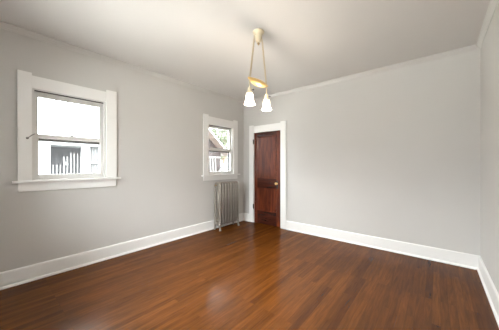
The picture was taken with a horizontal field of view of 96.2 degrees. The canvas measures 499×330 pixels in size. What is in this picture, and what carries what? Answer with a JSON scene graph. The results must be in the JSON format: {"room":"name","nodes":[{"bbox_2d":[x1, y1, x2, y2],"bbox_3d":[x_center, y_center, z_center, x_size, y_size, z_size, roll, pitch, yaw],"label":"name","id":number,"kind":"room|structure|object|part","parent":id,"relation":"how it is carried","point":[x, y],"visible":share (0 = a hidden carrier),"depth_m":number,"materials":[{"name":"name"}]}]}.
{"room":"empty room","nodes":[
{"label":"empty room","id":0,"kind":"room"},
{"bbox_2d":[0,28,243,271],"bbox_3d":[-1.588,-0.095,3.609,0.160,2.750,4.640,0,0,40],"label":"wall","id":1,"kind":"structure","parent":0,"point":[161,188],"depth_m":3.19,"materials":[{"name":"paint"}]},
{"bbox_2d":[11,70,120,191],"bbox_3d":[-2.240,-0.363,2.821,0.272,1.313,1.054,0,0,40],"label":"window","id":2,"kind":"structure","parent":1,"relation":"in","point":[30,88],"depth_m":2.66,"materials":[{"name":"white paint"}]},
{"bbox_3d":[-2.448,-0.425,2.440,0.024,1.189,0.112,0,0,40],"label":"casing","id":3,"kind":"part","parent":2,"relation":"part of","materials":[{"name":"white paint"}]},
{"bbox_3d":[-2.251,-0.573,2.823,0.034,0.549,0.706,0,0,40],"label":"sash","id":4,"kind":"part","parent":2,"relation":"part of","materials":[{"name":"white paint"}]},
{"bbox_3d":[-2.223,-0.094,2.799,0.033,0.524,0.706,0,0,40],"label":"sash","id":5,"kind":"part","parent":2,"relation":"part of","materials":[{"name":"white paint"}]},
{"bbox_3d":[-2.276,-0.076,2.844,0.024,0.487,0.707,0,0,40],"label":"screen frame","id":6,"kind":"part","parent":2,"relation":"part of","materials":[{"name":"grey"}]},
{"bbox_3d":[-2.179,-0.924,2.763,0.020,0.135,0.728,0,0,40],"label":"head casing","id":7,"kind":"part","parent":2,"relation":"part of","materials":[{"name":"white paint"}]},
{"bbox_3d":[-1.904,-0.425,3.088,0.024,1.189,0.124,0,0,40],"label":"casing","id":8,"kind":"part","parent":2,"relation":"part of","materials":[{"name":"white paint"}]},
{"bbox_2d":[0,213,243,289],"bbox_3d":[-1.525,1.194,3.534,0.033,0.172,4.287,0,0,40],"label":"baseboard","id":9,"kind":"structure","parent":1,"relation":"attached to","point":[14,277],"depth_m":2.91,"materials":[{"name":"white paint"}]},
{"bbox_2d":[0,21,243,103],"bbox_3d":[-1.512,-1.442,3.545,0.038,0.055,4.320,0,0,40],"label":"trim","id":10,"kind":"structure","parent":1,"relation":"attached to","point":[3,25],"depth_m":2.97,"materials":[{"name":"paint"}]},
{"bbox_2d":[201,114,239,180],"bbox_3d":[-0.645,-0.341,4.725,0.272,1.294,1.045,0,0,40],"label":"window","id":11,"kind":"structure","parent":1,"relation":"in","point":[231,127],"depth_m":4.70,"materials":[{"name":"white paint"}]},
{"bbox_3d":[-0.847,-0.397,4.351,0.024,1.182,0.122,0,0,40],"label":"casing","id":12,"kind":"part","parent":11,"relation":"part of","materials":[{"name":"white paint"}]},
{"bbox_3d":[-0.653,-0.544,4.729,0.034,0.516,0.685,0,0,40],"label":"sash","id":13,"kind":"part","parent":11,"relation":"part of","materials":[{"name":"clear glass"}]},
{"bbox_3d":[-0.625,-0.075,4.706,0.033,0.537,0.685,0,0,40],"label":"sash","id":14,"kind":"part","parent":11,"relation":"part of","materials":[{"name":"white paint"}]},
{"bbox_3d":[-0.582,-0.886,4.670,0.020,0.148,0.707,0,0,40],"label":"head casing","id":15,"kind":"part","parent":11,"relation":"part of","materials":[{"name":"white paint"}]},
{"bbox_3d":[-0.313,-0.397,4.987,0.024,1.182,0.126,0,0,40],"label":"casing","id":16,"kind":"part","parent":11,"relation":"part of","materials":[{"name":"white paint"}]},
{"bbox_2d":[0,0,490,100],"bbox_3d":[-0.048,-1.540,2.318,4.180,0.140,4.640,0,0,40],"label":"ceiling","id":17,"kind":"structure","parent":0,"point":[207,44],"depth_m":2.50,"materials":[{"name":"paint"}]},
{"bbox_2d":[246,28,270,106],"bbox_3d":[0.099,-1.052,2.469,0.128,0.836,0.423,0,0,40],"label":"pendant lamp","id":18,"kind":"object","parent":17,"relation":"hanging from","point":[258,32],"visible":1,"depth_m":2.43,"materials":[{"name":"gold metal"}]},
{"bbox_2d":[246,79,253,94],"bbox_3d":[0.005,-0.825,2.349,0.076,0.161,0.066,0,0,40],"label":"socket","id":19,"kind":"object","parent":18,"relation":"attached to","point":[249,92],"depth_m":2.35,"materials":[{"name":"gold"}]},
{"bbox_3d":[0.031,-1.167,2.388,0.022,0.472,0.095,0,0,40],"label":"chain","id":20,"kind":"part","parent":18,"relation":"part of","materials":[{"name":"gold metal"}]},
{"bbox_3d":[0.167,-1.167,2.550,0.022,0.472,0.095,0,0,40],"label":"chain","id":21,"kind":"part","parent":18,"relation":"part of","materials":[{"name":"gold metal"}]},
{"bbox_2d":[264,87,270,100],"bbox_3d":[0.200,-0.825,2.582,0.076,0.161,0.066,0,0,40],"label":"socket","id":22,"kind":"object","parent":18,"relation":"attached to","point":[266,98],"depth_m":2.57,"materials":[{"name":"gold"}]},
{"bbox_2d":[0,221,498,329],"bbox_3d":[-0.048,1.340,2.318,4.180,0.120,4.640,0,0,40],"label":"floor","id":23,"kind":"structure","parent":0,"point":[248,275],"depth_m":2.23,"materials":[{"name":"brown wood"}]},
{"bbox_2d":[213,181,238,230],"bbox_3d":[-0.473,0.812,4.584,0.221,0.950,0.614,0,0,40],"label":"radiator","id":24,"kind":"object","parent":23,"relation":"on","point":[226,194],"visible":1,"depth_m":4.50,"materials":[{"name":"metal"}]},
{"bbox_2d":[244,46,479,255],"bbox_3d":[1.397,-0.095,4.042,3.860,2.750,0.180,0,0,40],"label":"wall","id":25,"kind":"structure","parent":0,"point":[394,154],"depth_m":3.35,"materials":[{"name":"paint"}]},
{"bbox_2d":[249,121,285,228],"bbox_3d":[0.402,0.198,4.822,0.950,2.165,0.220,0,0,40],"label":"door","id":26,"kind":"structure","parent":25,"relation":"in","point":[267,143],"depth_m":4.78,"materials":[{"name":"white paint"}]},
{"bbox_3d":[0.047,0.198,5.041,0.124,2.165,0.024,0,0,40],"label":"casing","id":27,"kind":"part","parent":26,"relation":"part of","materials":[{"name":"white paint"}]},
{"bbox_3d":[0.379,0.281,4.812,0.500,1.985,0.038,0,0,40],"label":"rail","id":28,"kind":"part","parent":26,"relation":"part of","materials":[{"name":"brown wood"}]},
{"bbox_3d":[0.373,-0.164,4.805,0.500,0.903,0.027,0,0,40],"label":"panel moulding","id":29,"kind":"part","parent":26,"relation":"part of","materials":[{"name":"brown wood"}]},
{"bbox_3d":[0.373,0.745,4.805,0.500,0.500,0.027,0,0,40],"label":"panel moulding","id":30,"kind":"part","parent":26,"relation":"part of","materials":[{"name":"brown wood"}]},
{"bbox_3d":[0.365,-0.788,4.777,0.703,0.144,0.020,0,0,40],"label":"head casing","id":31,"kind":"part","parent":26,"relation":"part of","materials":[{"name":"white paint"}]},
{"bbox_3d":[0.379,-0.164,4.812,0.496,0.899,0.012,0,0,40],"label":"panel","id":32,"kind":"part","parent":26,"relation":"part of","materials":[{"name":"brown wood"}]},
{"bbox_3d":[0.379,0.745,4.812,0.496,0.496,0.012,0,0,40],"label":"panel","id":33,"kind":"part","parent":26,"relation":"part of","materials":[{"name":"brown wood"}]},
{"bbox_3d":[0.680,0.198,4.510,0.123,2.165,0.024,0,0,40],"label":"casing","id":34,"kind":"part","parent":26,"relation":"part of","materials":[{"name":"white paint"}]},
{"bbox_2d":[244,45,475,103],"bbox_3d":[1.327,-1.442,3.959,3.784,0.055,0.038,0,0,40],"label":"trim","id":35,"kind":"structure","parent":25,"relation":"attached to","point":[473,47],"depth_m":3.41,"materials":[{"name":"paint"}]},
{"bbox_2d":[243,213,480,269],"bbox_3d":[1.329,1.194,3.961,3.860,0.172,0.033,0,0,40],"label":"baseboard","id":36,"kind":"structure","parent":25,"relation":"attached to","point":[466,260],"depth_m":3.31,"materials":[{"name":"white paint"}]},
{"bbox_2d":[480,1,498,293],"bbox_3d":[1.493,-0.095,1.027,0.160,2.750,4.640,0,0,40],"label":"wall","id":37,"kind":"structure","parent":0,"point":[489,51],"depth_m":2.22,"materials":[{"name":"paint"}]},
{"bbox_2d":[476,0,498,48],"bbox_3d":[1.417,-1.442,1.090,0.038,0.055,4.320,0,0,40],"label":"trim","id":38,"kind":"structure","parent":37,"relation":"attached to","point":[493,3],"depth_m":2.26,"materials":[{"name":"paint"}]},
{"bbox_2d":[477,257,498,326],"bbox_3d":[1.409,1.194,1.076,0.033,0.172,4.287,0,0,40],"label":"baseboard","id":39,"kind":"structure","parent":37,"relation":"attached to","point":[492,294],"depth_m":2.14,"materials":[{"name":"white paint"}]},
{"label":"outside","id":40,"kind":"structure","parent":0,"visible":0},
{"bbox_3d":[3.072,2.080,9.045,80.000,0.200,70.000,0,0,40],"label":"ground","id":41,"kind":"structure","parent":40,"visible":0},
{"bbox_2d":[38,132,98,173],"bbox_3d":[-12.821,0.005,12.577,5.500,3.950,13.400,0,0,40],"label":"neighbor house","id":42,"kind":"structure","parent":41,"relation":"on","point":[54,157],"depth_m":13.19,"materials":[{"name":"grey"}]},
{"bbox_3d":[-8.985,-0.650,13.746,0.040,0.860,1.480,0,0,40],"label":"pane","id":43,"kind":"part","parent":42,"relation":"part of","materials":[{"name":"grey glass"}]},
{"bbox_3d":[-8.985,0.300,13.746,0.040,0.760,1.480,0,0,40],"label":"pane","id":44,"kind":"part","parent":42,"relation":"part of","materials":[{"name":"grey glass"}]},
{"bbox_2d":[89,126,227,171],"bbox_3d":[-4.004,-0.627,10.877,3.200,5.214,5.520,0,0,40],"label":"outbuilding","id":45,"kind":"structure","parent":41,"relation":"on","point":[214,142],"depth_m":11.60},
{"bbox_2d":[209,157,224,171],"bbox_3d":[-1.773,0.655,11.422,0.120,2.650,1.420,0,0,40],"label":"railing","id":46,"kind":"structure","parent":41,"relation":"on","point":[222,168],"depth_m":11.44,"materials":[{"name":"grey paint"}]},
{"bbox_3d":[-1.486,0.905,11.781,0.100,2.150,0.500,0,0,40],"label":"panel","id":47,"kind":"part","parent":46,"relation":"part of","materials":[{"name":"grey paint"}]},
{"bbox_2d":[209,128,227,170],"bbox_3d":[-2.145,-1.566,19.199,4.164,7.107,4.731,0,0,40],"label":"leafy tree","id":48,"kind":"object","parent":41,"relation":"on","point":[222,134],"visible":0.07,"depth_m":17.86,"materials":[{"name":"green plant"}]}
]}

